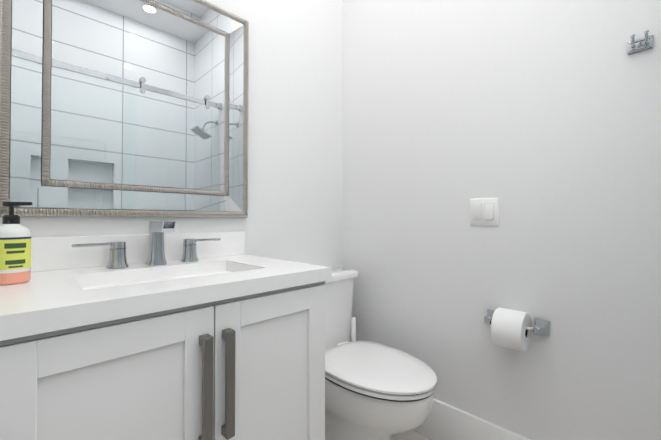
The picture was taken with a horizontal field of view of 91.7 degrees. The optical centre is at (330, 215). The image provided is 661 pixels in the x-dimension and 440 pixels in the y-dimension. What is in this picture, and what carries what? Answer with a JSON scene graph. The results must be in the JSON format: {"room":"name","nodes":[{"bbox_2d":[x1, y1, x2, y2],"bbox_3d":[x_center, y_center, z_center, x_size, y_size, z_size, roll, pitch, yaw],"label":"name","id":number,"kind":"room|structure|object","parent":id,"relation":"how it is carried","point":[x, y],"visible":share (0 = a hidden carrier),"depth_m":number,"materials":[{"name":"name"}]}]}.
{"room":"bathroom","nodes":[
{"label":"bathroom","id":0,"kind":"room"},
{"bbox_2d":[0,0,341,267],"bbox_3d":[-0.541,-0.432,1.399,1.840,2.930,0.120,1,-1,-45],"label":"wall","id":1,"kind":"structure","parent":0,"point":[295,138],"depth_m":1.63,"materials":[{"name":"paint"}]},
{"bbox_2d":[0,0,248,216],"bbox_3d":[-0.655,-0.440,1.181,0.786,0.890,0.032,1,-1,-45],"label":"mirror","id":2,"kind":"object","parent":1,"relation":"attached to","point":[123,108],"visible":0.98,"depth_m":1.12,"materials":[{"name":"grey mirror"}]},
{"bbox_2d":[391,430,430,439],"bbox_3d":[0.339,1.071,0.485,1.840,0.100,2.630,1,-1,-45],"label":"floor","id":3,"kind":"structure","parent":0,"point":[411,435],"depth_m":1.50,"materials":[{"name":"beige tile"}]},
{"bbox_2d":[0,231,331,439],"bbox_3d":[-0.470,0.546,0.959,0.785,0.962,0.585,1,-1,-45],"label":"bathroom vanity","id":4,"kind":"object","parent":3,"relation":"on","point":[223,338],"visible":1,"depth_m":0.74,"materials":[{"name":"paint"}]},
{"bbox_2d":[0,202,31,284],"bbox_3d":[-0.780,0.065,0.785,0.073,0.198,0.073,1,-1,-45],"label":"soap bottle","id":5,"kind":"object","parent":4,"relation":"on","point":[15,251],"visible":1,"depth_m":0.77,"materials":[{"name":"yellow plastic"}]},
{"bbox_2d":[71,221,220,268],"bbox_3d":[-0.571,0.093,1.083,0.464,0.149,0.166,1,-1,-45],"label":"faucet","id":6,"kind":"object","parent":4,"relation":"on","point":[117,252],"visible":1,"depth_m":1.09,"materials":[{"name":"silver metal"}]},
{"bbox_2d":[325,267,436,439],"bbox_3d":[0.101,0.658,1.405,0.476,0.749,0.747,1,-1,-45],"label":"toilet","id":7,"kind":"object","parent":3,"relation":"on","point":[375,391],"visible":0.54,"depth_m":1.24,"materials":[{"name":"white ceramic"}]},
{"bbox_2d":[342,0,660,439],"bbox_3d":[0.994,-0.437,1.065,0.120,2.930,2.510,1,-1,-45],"label":"wall","id":8,"kind":"structure","parent":0,"point":[540,120],"depth_m":1.25,"materials":[{"name":"paint"}]},
{"bbox_2d":[412,399,530,439],"bbox_3d":[0.592,0.937,1.360,0.016,0.190,1.500,1,-1,-45],"label":"baseboard","id":9,"kind":"structure","parent":8,"relation":"attached to","point":[444,421],"depth_m":1.39,"materials":[{"name":"paint"}]},
{"bbox_2d":[470,198,498,225],"bbox_3d":[0.633,-0.015,1.330,0.016,0.114,0.116,1,-1,-45],"label":"light switch","id":10,"kind":"object","parent":8,"relation":"attached to","point":[484,211],"visible":1,"depth_m":1.33,"materials":[{"name":"white plastic"}]},
{"bbox_2d":[484,307,549,351],"bbox_3d":[0.678,0.424,1.201,0.140,0.140,0.216,1,-1,-45],"label":"toilet paper holder","id":11,"kind":"object","parent":8,"relation":"attached to","point":[512,329],"visible":0.98,"depth_m":1.16,"materials":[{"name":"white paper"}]},
{"bbox_2d":[627,30,653,54],"bbox_3d":[0.950,-0.533,0.986,0.056,0.041,0.060,1,-1,-45],"label":"robe hook","id":12,"kind":"object","parent":8,"relation":"attached to","point":[646,42],"visible":1,"depth_m":0.99,"materials":[{"name":"silver metal"}]}
]}

